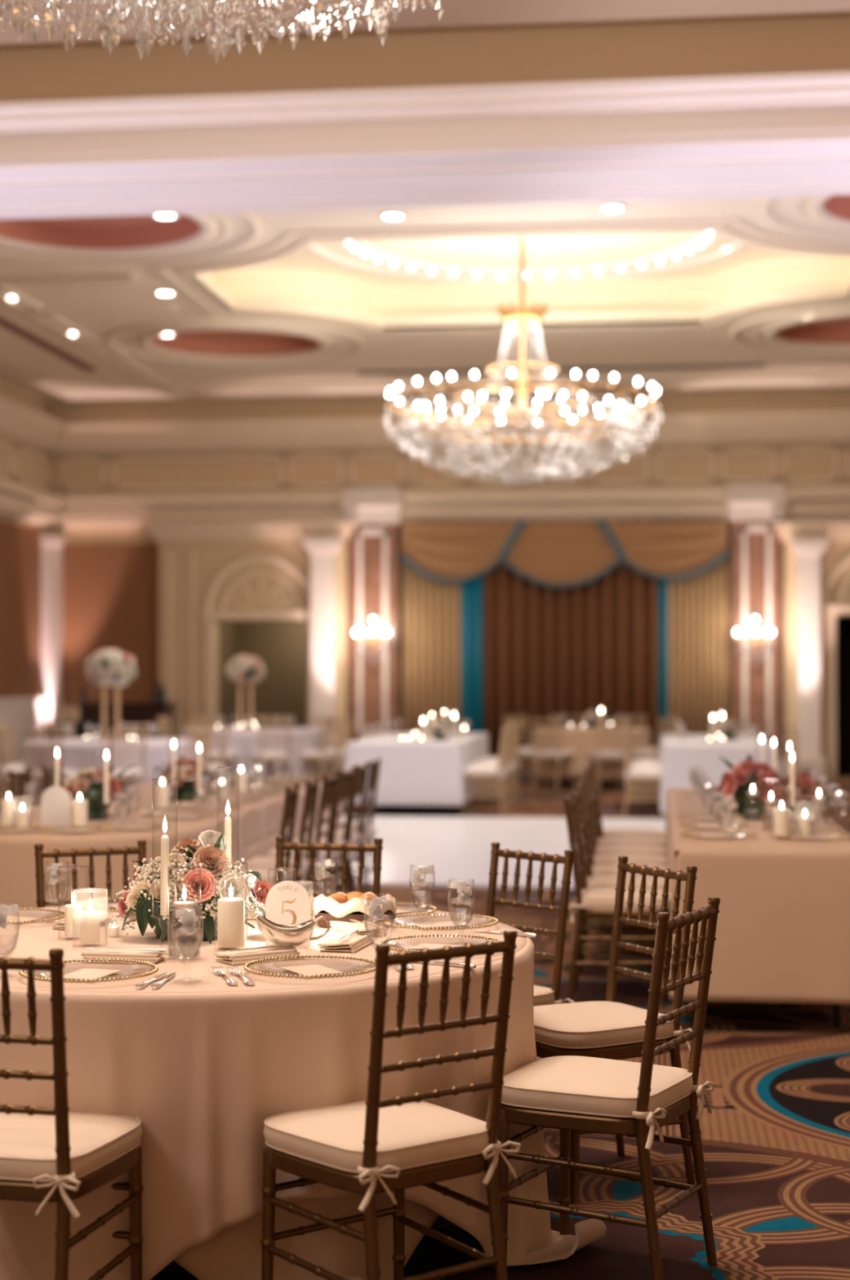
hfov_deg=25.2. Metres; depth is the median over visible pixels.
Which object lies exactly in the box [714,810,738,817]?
folded napkin
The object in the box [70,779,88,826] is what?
vase
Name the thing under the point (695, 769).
water goblet
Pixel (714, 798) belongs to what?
water goblet
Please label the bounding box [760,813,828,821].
charger plate
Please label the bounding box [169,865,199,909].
vase
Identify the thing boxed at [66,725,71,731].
water goblet
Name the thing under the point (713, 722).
glass
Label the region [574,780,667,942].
chair
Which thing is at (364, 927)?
folded napkin
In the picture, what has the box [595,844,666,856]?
seat cushion
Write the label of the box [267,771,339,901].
chair
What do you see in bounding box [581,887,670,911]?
seat cushion
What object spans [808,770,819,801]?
water goblet
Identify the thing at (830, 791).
water goblet
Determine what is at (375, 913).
water goblet
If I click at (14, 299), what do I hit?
recessed light
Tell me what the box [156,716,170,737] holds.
chair
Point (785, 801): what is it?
charger plate
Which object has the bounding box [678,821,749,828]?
charger plate
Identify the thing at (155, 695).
bottle
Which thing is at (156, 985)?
knife
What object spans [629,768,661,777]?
seat cushion
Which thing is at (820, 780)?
water goblet
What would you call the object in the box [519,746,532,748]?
seat cushion
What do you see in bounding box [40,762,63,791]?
chair
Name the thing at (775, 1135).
floor
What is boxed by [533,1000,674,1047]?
seat cushion
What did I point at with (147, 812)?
folded napkin
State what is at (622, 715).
chair
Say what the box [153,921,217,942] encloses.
bowl
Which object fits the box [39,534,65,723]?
pilaster
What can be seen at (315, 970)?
charger plate
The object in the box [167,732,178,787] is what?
candle stand
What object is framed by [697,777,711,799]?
water goblet
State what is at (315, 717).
chair
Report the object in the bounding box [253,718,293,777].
chair
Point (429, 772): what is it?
tablecloth
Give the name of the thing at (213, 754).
seat cushion
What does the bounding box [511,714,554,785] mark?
chair
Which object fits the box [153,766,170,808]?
vase
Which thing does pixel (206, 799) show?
charger plate
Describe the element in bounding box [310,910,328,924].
folded napkin
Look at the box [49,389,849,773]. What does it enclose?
wall
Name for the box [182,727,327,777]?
tablecloth
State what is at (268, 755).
seat cushion
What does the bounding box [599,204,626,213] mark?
recessed light
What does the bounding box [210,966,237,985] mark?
fork
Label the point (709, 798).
folded napkin
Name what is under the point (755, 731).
water goblet
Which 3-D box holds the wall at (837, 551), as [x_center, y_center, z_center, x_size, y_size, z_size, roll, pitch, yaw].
[6.542,0.267,27.272,2.722,3.393,0.310,0,-1,7]
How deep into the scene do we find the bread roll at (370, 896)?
5.46 m
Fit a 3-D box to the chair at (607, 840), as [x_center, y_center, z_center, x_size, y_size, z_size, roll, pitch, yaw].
[1.213,1.231,11.438,0.484,0.930,0.443,0,-1,9]
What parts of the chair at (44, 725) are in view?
leg, rail, leg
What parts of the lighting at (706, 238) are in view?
bulb, bulb, bulb, bulb, bulb, bulb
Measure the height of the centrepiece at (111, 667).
0.991 m
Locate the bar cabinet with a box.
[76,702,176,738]
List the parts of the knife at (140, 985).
handle, blade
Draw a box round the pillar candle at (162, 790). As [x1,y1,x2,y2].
[155,778,168,808]
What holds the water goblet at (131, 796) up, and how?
on the tablecloth at (254, 833)
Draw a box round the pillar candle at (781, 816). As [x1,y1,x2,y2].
[773,801,790,837]
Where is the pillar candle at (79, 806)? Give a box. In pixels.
[71,793,87,826]
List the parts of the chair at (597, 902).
rail, leg, leg, rail, rail, seat frame, leg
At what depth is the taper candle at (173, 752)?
10.58 m
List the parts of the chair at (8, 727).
leg, rail, leg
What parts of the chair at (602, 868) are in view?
leg, leg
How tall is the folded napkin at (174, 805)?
0.035 m
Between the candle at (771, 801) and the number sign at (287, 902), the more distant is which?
the candle at (771, 801)
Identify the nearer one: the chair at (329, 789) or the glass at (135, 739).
the chair at (329, 789)
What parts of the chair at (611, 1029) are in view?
leg, seat frame, leg, rail, rail, rail, rail, leg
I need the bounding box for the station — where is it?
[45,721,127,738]
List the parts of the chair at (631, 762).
leg, leg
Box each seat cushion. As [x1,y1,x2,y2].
[0,766,31,775]
[0,1111,142,1179]
[1,764,22,768]
[34,768,79,777]
[111,768,142,777]
[200,751,235,758]
[204,764,222,772]
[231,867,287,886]
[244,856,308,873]
[253,751,287,759]
[263,1097,488,1170]
[267,848,326,860]
[292,837,345,844]
[301,751,337,757]
[305,830,358,841]
[321,822,371,834]
[325,748,345,755]
[464,765,502,773]
[471,762,506,768]
[477,760,511,764]
[483,756,516,761]
[501,1055,693,1115]
[517,748,537,754]
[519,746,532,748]
[533,985,554,1006]
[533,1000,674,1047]
[536,750,574,756]
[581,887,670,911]
[586,875,669,888]
[589,750,623,756]
[591,863,667,875]
[593,853,666,866]
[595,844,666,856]
[597,836,665,847]
[603,828,665,839]
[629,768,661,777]
[630,764,661,768]
[631,758,660,762]
[631,761,660,765]
[632,749,660,755]
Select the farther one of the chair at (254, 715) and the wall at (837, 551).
the wall at (837, 551)
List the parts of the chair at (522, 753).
seat frame, leg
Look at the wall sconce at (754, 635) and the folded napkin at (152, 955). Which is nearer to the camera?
the folded napkin at (152, 955)
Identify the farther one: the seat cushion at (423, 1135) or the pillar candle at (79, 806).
the pillar candle at (79, 806)
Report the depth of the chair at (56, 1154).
3.98 m
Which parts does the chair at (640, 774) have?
leg, leg, seat frame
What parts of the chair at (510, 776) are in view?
leg, leg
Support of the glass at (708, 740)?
on the tablecloth at (683, 751)
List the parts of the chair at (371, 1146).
leg, leg, seat frame, leg, rail, rail, rail, rail, leg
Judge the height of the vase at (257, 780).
0.151 m
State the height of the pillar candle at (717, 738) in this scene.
0.068 m
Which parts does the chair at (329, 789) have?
leg, rail, rail, rail, rail, leg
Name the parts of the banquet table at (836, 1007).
leg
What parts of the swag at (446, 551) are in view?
blue trim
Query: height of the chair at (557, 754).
0.930 m
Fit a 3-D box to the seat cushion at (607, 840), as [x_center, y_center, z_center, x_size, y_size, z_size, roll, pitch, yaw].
[1.241,1.227,11.434,0.427,0.071,0.427,0,-1,9]
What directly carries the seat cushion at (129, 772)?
on the chair at (140, 775)
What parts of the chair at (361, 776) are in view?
leg, rail, rail, rail, leg, rail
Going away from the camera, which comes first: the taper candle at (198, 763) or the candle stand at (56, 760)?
the candle stand at (56, 760)
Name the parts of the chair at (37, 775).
leg, rail, rail, rail, rail, seat frame, leg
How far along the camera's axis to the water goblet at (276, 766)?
11.98 m
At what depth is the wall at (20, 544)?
27.54 m
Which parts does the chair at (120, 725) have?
rail, leg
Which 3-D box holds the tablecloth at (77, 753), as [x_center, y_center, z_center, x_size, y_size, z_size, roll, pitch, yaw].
[-3.380,1.435,20.378,1.892,0.709,1.893,0,-1,7]
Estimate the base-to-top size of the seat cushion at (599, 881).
0.071 m
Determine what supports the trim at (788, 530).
attached to the wall at (837, 551)
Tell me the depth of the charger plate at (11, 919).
5.57 m
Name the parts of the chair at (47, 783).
leg, rail, leg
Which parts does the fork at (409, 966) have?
handle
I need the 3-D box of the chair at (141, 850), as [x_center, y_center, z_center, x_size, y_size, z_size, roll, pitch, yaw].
[-1.031,1.141,6.167,0.443,0.930,0.484,0,-1,-24]
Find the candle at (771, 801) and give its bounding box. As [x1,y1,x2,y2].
[765,791,777,804]
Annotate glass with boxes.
[82,735,88,741]
[93,733,98,739]
[130,736,137,742]
[399,736,404,742]
[406,736,412,741]
[412,732,417,740]
[417,736,426,742]
[420,717,426,738]
[427,711,435,737]
[441,711,447,737]
[451,708,457,735]
[461,726,466,735]
[598,704,604,726]
[706,737,712,742]
[710,715,715,737]
[714,733,721,741]
[719,712,724,736]
[720,736,725,742]
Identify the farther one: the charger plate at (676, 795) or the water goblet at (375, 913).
the charger plate at (676, 795)
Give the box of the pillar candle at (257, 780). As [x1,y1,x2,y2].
[253,773,261,785]
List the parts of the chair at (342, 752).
leg, leg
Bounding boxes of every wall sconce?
[353,607,391,664]
[734,606,775,666]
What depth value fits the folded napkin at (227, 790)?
11.43 m
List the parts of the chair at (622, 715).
leg, rail, leg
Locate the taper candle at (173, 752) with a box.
[171,740,175,786]
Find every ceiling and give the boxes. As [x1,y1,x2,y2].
[0,0,849,102]
[0,195,849,403]
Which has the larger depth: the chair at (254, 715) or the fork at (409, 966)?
the chair at (254, 715)
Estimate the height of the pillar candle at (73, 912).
0.116 m
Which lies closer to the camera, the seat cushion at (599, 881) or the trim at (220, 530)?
the seat cushion at (599, 881)
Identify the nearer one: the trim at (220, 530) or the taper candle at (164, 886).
the taper candle at (164, 886)
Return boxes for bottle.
[80,684,86,702]
[153,687,157,702]
[156,681,162,702]
[160,685,166,702]
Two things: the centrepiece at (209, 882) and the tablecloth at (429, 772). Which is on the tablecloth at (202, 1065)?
the centrepiece at (209, 882)
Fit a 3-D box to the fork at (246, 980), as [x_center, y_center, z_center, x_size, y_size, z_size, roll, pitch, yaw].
[-0.441,0.803,4.547,0.028,0.012,0.234,0,-1,-17]
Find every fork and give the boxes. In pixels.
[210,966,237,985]
[226,966,254,985]
[389,951,413,968]
[395,964,400,970]
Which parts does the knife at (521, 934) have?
blade, handle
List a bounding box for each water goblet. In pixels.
[0,903,19,974]
[24,781,39,815]
[44,861,70,906]
[62,724,67,730]
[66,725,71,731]
[86,723,90,729]
[94,725,101,733]
[115,792,131,815]
[121,723,127,728]
[124,786,138,822]
[130,724,136,735]
[153,724,158,730]
[171,908,203,981]
[200,775,209,787]
[213,769,226,797]
[254,765,264,777]
[273,760,283,787]
[312,857,337,893]
[364,893,393,964]
[366,724,372,731]
[408,864,435,925]
[447,878,473,944]
[460,720,466,726]
[678,726,684,736]
[688,765,702,795]
[693,770,705,801]
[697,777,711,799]
[702,782,715,800]
[709,790,723,817]
[716,800,733,839]
[751,727,759,733]
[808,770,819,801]
[816,777,828,786]
[826,782,839,817]
[834,791,849,809]
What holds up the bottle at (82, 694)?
on the countertop
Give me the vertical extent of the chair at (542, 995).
0.930 m
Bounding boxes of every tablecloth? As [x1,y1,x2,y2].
[0,777,342,910]
[0,899,606,1279]
[20,737,197,808]
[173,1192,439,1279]
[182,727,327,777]
[343,732,489,806]
[530,726,650,777]
[658,733,778,813]
[664,788,849,1004]
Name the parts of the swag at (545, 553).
blue trim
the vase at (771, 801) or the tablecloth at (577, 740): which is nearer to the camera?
the vase at (771, 801)
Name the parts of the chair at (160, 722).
leg, leg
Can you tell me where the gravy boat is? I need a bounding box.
[255,912,329,959]
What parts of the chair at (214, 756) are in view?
leg, rail, seat frame, leg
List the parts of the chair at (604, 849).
leg, leg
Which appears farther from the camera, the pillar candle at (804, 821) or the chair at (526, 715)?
the chair at (526, 715)
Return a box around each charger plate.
[0,821,16,827]
[0,824,52,831]
[5,907,64,924]
[18,958,158,982]
[39,825,112,832]
[77,897,119,911]
[97,822,169,830]
[149,812,215,818]
[177,804,240,810]
[204,797,262,803]
[244,955,375,978]
[247,785,300,790]
[248,896,315,906]
[266,780,313,784]
[283,775,328,779]
[380,933,502,951]
[384,912,498,930]
[395,902,436,916]
[671,788,715,793]
[673,793,730,799]
[674,799,734,805]
[675,806,735,812]
[676,813,743,820]
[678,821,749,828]
[680,830,755,838]
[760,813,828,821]
[765,800,787,805]
[765,806,818,813]
[766,822,838,830]
[773,831,849,839]
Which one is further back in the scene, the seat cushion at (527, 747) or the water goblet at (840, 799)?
the seat cushion at (527, 747)
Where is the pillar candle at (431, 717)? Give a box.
[429,714,434,737]
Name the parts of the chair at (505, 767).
leg, leg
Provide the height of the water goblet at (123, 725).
0.177 m
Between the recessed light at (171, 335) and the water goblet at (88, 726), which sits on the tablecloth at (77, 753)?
the water goblet at (88, 726)
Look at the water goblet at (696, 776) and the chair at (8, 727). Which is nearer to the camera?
the water goblet at (696, 776)
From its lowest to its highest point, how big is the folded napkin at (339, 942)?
0.035 m
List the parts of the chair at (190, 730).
leg, rail, rail, rail, leg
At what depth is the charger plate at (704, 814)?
9.42 m
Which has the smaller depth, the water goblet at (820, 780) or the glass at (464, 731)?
the water goblet at (820, 780)
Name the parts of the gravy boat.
handle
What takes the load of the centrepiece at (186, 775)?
on the tablecloth at (254, 833)
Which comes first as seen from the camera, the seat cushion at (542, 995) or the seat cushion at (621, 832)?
the seat cushion at (542, 995)
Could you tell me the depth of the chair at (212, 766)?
20.36 m
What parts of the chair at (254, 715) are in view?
leg, rail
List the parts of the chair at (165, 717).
leg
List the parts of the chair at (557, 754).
leg, rail, rail, rail, rail, leg, seat frame, leg, leg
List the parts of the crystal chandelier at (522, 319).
rod, crown, frame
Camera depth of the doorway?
29.43 m
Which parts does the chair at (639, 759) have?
leg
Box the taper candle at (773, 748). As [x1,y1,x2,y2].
[772,739,775,771]
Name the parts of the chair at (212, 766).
leg, leg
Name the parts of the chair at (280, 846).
leg, rail, rail, leg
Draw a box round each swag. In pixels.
[400,520,519,582]
[499,521,623,587]
[604,520,728,579]
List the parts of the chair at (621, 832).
leg, leg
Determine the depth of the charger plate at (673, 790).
11.48 m
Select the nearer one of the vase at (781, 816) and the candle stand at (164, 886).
the candle stand at (164, 886)
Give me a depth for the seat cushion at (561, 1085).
4.65 m
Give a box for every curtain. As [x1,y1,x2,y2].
[401,557,460,733]
[460,575,482,733]
[482,519,658,772]
[657,519,667,747]
[667,519,729,733]
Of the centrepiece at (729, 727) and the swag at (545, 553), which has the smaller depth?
the centrepiece at (729, 727)
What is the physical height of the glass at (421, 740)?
0.056 m
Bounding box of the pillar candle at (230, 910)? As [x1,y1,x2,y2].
[217,887,244,947]
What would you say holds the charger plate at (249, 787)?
on the tablecloth at (254, 833)
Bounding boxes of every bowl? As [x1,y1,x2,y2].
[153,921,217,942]
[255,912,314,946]
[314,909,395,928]
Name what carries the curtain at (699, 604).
hanging from the wall at (800, 464)
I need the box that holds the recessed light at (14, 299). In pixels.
[6,295,17,300]
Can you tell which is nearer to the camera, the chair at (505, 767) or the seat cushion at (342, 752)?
the chair at (505, 767)
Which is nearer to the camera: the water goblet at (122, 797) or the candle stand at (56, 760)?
the water goblet at (122, 797)
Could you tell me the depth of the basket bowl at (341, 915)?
5.42 m
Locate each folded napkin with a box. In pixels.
[52,911,119,929]
[80,947,167,964]
[139,808,164,817]
[168,800,191,808]
[194,794,216,801]
[213,944,299,965]
[226,787,235,795]
[244,906,265,919]
[246,782,257,788]
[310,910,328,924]
[317,928,373,952]
[328,917,386,936]
[708,797,729,802]
[711,801,734,810]
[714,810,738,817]
[717,816,744,826]
[721,824,750,835]
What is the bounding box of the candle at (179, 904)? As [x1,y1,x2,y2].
[173,888,195,909]
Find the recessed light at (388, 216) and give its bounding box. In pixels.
[379,213,406,220]
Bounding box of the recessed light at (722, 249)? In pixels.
[720,246,742,251]
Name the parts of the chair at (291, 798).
leg, rail, rail, rail, leg, rail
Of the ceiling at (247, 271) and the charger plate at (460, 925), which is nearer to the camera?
the charger plate at (460, 925)
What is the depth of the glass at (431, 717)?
20.96 m
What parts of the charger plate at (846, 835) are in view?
glass plate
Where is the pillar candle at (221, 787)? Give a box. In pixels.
[217,779,226,798]
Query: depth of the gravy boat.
4.87 m
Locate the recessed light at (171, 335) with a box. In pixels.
[159,333,175,337]
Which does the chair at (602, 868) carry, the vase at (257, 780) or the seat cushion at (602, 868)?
the seat cushion at (602, 868)
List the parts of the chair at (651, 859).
leg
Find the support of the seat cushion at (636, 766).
on the chair at (635, 766)
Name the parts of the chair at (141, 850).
leg, rail, rail, leg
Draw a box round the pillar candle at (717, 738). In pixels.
[715,734,721,741]
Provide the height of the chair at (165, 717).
0.930 m
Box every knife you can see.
[135,972,167,989]
[151,972,175,989]
[421,961,475,968]
[470,928,537,937]
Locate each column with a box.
[348,523,399,742]
[731,520,781,759]
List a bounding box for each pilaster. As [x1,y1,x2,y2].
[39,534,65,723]
[302,537,342,771]
[791,538,827,777]
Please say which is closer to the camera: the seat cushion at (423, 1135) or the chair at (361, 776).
the seat cushion at (423, 1135)
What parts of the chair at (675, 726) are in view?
leg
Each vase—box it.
[0,778,16,825]
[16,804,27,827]
[57,865,88,937]
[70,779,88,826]
[72,888,107,946]
[109,918,118,936]
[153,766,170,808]
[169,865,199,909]
[213,861,246,948]
[217,773,229,798]
[235,755,246,791]
[251,763,262,785]
[743,773,759,820]
[761,779,780,830]
[771,786,790,837]
[794,800,814,835]
[813,777,828,811]
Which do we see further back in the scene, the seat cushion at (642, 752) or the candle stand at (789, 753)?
the seat cushion at (642, 752)
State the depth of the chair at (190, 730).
19.72 m
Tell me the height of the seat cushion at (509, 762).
0.071 m
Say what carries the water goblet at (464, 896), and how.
on the tablecloth at (202, 1065)
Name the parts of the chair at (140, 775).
leg, rail, rail, rail, rail, seat frame, leg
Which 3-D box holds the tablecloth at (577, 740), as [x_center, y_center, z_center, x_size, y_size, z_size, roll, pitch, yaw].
[2.192,1.464,24.977,1.579,0.609,1.597,0,-1,7]
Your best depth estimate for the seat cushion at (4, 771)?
19.72 m
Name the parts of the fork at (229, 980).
handle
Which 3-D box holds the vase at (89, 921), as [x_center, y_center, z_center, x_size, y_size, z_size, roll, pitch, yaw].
[-0.899,0.746,5.098,0.092,0.151,0.092,0,-1,7]
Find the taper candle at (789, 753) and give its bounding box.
[787,742,791,774]
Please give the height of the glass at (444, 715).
0.331 m
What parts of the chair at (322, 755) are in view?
seat frame, leg, rail, rail, rail, rail, leg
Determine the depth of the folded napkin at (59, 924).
5.48 m
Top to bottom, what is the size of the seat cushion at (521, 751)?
0.071 m
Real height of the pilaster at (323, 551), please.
3.468 m
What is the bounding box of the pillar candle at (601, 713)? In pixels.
[599,707,603,726]
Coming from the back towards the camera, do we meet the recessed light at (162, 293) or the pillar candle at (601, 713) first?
the pillar candle at (601, 713)
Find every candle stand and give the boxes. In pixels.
[49,728,58,786]
[98,750,108,804]
[151,777,179,951]
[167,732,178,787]
[193,744,205,795]
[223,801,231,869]
[755,718,767,763]
[768,720,775,771]
[782,723,792,774]
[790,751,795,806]
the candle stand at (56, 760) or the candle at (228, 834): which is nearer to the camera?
the candle at (228, 834)
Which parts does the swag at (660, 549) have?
blue trim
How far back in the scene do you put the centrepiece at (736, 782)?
9.52 m
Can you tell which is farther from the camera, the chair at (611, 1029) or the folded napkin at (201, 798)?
the folded napkin at (201, 798)
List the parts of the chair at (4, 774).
leg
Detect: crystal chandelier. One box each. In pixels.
[0,0,443,66]
[382,236,662,484]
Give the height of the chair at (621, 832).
0.930 m
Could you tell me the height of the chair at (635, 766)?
0.930 m
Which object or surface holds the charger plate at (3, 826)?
on the tablecloth at (254, 833)
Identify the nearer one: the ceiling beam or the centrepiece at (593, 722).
the ceiling beam
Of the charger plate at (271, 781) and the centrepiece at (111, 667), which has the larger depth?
the centrepiece at (111, 667)
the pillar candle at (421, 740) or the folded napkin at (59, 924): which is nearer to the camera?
the folded napkin at (59, 924)
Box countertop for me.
[76,702,176,706]
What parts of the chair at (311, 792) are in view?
seat frame, leg, rail, rail, rail, leg, rail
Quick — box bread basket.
[313,891,395,928]
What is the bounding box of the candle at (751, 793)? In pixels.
[746,786,758,795]
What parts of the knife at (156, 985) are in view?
handle, blade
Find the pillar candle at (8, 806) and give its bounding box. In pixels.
[0,792,16,825]
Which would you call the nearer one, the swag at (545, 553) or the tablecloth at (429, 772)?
the tablecloth at (429, 772)
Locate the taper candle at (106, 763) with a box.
[103,750,108,803]
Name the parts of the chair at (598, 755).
leg, seat frame, rail, rail, rail, rail, leg, leg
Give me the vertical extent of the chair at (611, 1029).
0.930 m
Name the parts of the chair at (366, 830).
leg, leg, rail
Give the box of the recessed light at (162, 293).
[154,290,176,296]
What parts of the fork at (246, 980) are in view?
handle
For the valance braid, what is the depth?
27.49 m
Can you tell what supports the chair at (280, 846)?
on the floor
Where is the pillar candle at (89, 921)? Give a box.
[80,901,99,943]
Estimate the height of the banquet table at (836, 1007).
0.758 m
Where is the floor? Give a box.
[0,768,849,1279]
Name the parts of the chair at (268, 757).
leg, seat frame, rail, rail, rail, rail, leg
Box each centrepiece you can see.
[61,764,136,820]
[84,648,137,741]
[108,830,271,943]
[152,755,220,800]
[225,654,266,728]
[426,718,455,740]
[581,709,605,727]
[710,754,790,818]
[714,717,744,740]
[777,771,825,813]
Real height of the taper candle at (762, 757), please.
0.257 m
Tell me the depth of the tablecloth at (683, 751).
19.05 m
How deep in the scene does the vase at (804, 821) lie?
8.42 m
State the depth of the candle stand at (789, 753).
10.28 m
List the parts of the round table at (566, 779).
leg, leg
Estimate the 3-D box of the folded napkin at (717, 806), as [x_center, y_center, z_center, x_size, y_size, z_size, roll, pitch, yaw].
[1.594,0.891,10.154,0.102,0.035,0.211,0,-1,1]
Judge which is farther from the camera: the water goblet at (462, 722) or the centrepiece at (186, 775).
the water goblet at (462, 722)
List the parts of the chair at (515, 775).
leg, leg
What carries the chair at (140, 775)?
on the floor
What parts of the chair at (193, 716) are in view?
rail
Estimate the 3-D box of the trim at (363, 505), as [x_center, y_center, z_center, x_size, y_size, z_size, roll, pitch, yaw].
[-0.760,-0.125,28.018,0.918,4.203,0.550,0,-1,7]
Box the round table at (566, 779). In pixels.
[563,777,617,787]
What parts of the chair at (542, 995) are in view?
leg, rail, rail, rail, rail, leg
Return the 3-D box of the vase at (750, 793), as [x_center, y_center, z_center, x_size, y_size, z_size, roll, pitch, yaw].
[1.613,0.776,9.338,0.085,0.236,0.085,0,-1,-10]
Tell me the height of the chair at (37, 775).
0.930 m
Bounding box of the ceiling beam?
[0,71,849,219]
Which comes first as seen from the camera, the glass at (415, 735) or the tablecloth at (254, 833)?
the tablecloth at (254, 833)
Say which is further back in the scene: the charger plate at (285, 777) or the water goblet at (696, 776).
the charger plate at (285, 777)
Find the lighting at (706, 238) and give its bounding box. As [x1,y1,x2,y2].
[346,231,712,277]
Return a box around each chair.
[0,724,22,797]
[0,727,31,810]
[0,948,143,1279]
[8,767,34,809]
[27,728,79,806]
[34,840,146,907]
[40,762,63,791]
[42,722,74,739]
[108,728,149,782]
[119,722,151,737]
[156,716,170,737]
[157,715,171,737]
[162,726,213,776]
[186,722,211,764]
[192,714,217,728]
[193,718,235,777]
[204,724,229,777]
[231,782,299,895]
[244,777,319,901]
[253,714,281,727]
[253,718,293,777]
[260,929,520,1279]
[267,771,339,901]
[275,835,382,897]
[292,766,356,892]
[301,717,342,777]
[305,762,368,892]
[312,714,333,774]
[321,758,381,892]
[325,715,353,773]
[462,725,507,815]
[469,724,512,810]
[475,722,517,805]
[480,720,521,800]
[485,842,575,1006]
[495,897,719,1279]
[502,715,542,787]
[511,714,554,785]
[530,716,576,791]
[533,855,697,1204]
[557,713,584,781]
[563,793,670,1008]
[569,786,669,973]
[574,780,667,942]
[577,774,666,866]
[581,769,666,925]
[583,764,665,847]
[589,717,627,791]
[590,760,665,839]
[604,714,646,783]
[621,727,665,818]
[622,724,661,809]
[623,723,660,805]
[624,721,660,795]
[630,716,674,788]
[639,715,679,786]
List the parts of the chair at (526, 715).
rail, leg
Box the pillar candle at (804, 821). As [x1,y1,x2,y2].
[799,810,810,835]
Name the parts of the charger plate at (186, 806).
glass plate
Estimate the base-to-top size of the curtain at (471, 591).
3.698 m
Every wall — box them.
[0,381,49,697]
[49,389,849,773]
[158,539,348,769]
[218,621,306,727]
[782,540,849,777]
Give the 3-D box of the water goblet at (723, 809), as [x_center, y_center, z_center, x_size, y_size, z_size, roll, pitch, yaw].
[1.319,0.788,8.338,0.075,0.177,0.075,0,-1,7]
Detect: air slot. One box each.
[0,316,97,371]
[356,364,765,374]
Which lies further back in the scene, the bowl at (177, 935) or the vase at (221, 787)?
the vase at (221, 787)
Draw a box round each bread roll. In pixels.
[329,893,346,903]
[345,891,364,901]
[359,893,377,902]
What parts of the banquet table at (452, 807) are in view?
leg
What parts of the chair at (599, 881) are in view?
leg, rail, leg, rail, rail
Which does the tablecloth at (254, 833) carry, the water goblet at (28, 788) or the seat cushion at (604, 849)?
the water goblet at (28, 788)
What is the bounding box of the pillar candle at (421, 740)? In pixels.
[418,737,424,742]
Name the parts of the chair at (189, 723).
rail, leg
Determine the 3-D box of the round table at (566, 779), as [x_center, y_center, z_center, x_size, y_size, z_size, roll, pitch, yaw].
[2.186,1.547,24.977,1.500,0.760,1.500,0,-1,7]
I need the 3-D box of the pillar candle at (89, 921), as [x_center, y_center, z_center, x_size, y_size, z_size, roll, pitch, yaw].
[-0.899,0.757,5.098,0.052,0.111,0.052,0,-1,7]
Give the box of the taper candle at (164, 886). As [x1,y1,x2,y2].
[160,817,168,915]
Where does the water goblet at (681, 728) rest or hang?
on the tablecloth at (683, 751)
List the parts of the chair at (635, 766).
leg, leg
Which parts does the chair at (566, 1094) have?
leg, leg, seat frame, leg, rail, rail, rail, rail, leg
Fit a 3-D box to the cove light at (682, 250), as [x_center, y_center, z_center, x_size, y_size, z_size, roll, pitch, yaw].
[1.073,-4.258,19.887,4.840,0.051,4.840,0,-1,7]
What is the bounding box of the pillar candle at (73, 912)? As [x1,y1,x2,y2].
[64,894,82,937]
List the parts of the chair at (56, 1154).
rail, rail, rail, rail, leg, seat frame, leg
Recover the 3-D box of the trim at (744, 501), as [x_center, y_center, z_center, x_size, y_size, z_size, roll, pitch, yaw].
[4.781,-0.136,27.358,0.885,4.203,0.550,0,-1,7]
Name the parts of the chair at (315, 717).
leg, rail, leg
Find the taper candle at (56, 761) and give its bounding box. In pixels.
[54,749,58,786]
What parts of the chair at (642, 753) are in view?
seat frame, leg, rail, leg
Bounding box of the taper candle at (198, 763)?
[196,744,201,791]
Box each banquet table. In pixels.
[345,743,460,815]
[674,849,840,1028]
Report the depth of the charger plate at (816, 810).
9.79 m
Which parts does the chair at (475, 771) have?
leg, leg, seat frame, leg, leg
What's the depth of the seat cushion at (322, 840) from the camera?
11.31 m
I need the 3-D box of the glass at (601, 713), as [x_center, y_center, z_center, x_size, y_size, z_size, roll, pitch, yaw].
[2.321,1.005,24.986,0.090,0.310,0.090,0,-1,7]
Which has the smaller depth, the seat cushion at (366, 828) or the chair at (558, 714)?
the seat cushion at (366, 828)
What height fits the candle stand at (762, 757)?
0.456 m
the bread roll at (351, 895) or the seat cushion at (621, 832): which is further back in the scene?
the seat cushion at (621, 832)
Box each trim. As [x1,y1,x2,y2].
[0,395,849,527]
[0,440,849,489]
[142,520,357,728]
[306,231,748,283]
[339,488,404,771]
[724,483,788,777]
[771,520,849,777]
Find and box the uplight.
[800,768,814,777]
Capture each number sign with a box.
[40,786,70,830]
[265,880,310,948]
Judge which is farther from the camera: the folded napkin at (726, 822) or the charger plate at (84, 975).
the folded napkin at (726, 822)
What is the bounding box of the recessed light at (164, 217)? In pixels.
[151,214,178,220]
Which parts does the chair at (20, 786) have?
leg, rail, rail, leg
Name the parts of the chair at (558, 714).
leg, rail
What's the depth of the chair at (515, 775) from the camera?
22.16 m
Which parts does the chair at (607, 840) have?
leg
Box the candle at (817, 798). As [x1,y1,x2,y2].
[813,789,824,800]
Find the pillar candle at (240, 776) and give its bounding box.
[235,767,246,791]
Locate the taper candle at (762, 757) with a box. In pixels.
[760,736,764,763]
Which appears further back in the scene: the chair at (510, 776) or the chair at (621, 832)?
the chair at (510, 776)
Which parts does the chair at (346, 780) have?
leg, seat frame, rail, rail, rail, rail, leg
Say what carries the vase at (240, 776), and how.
on the tablecloth at (254, 833)

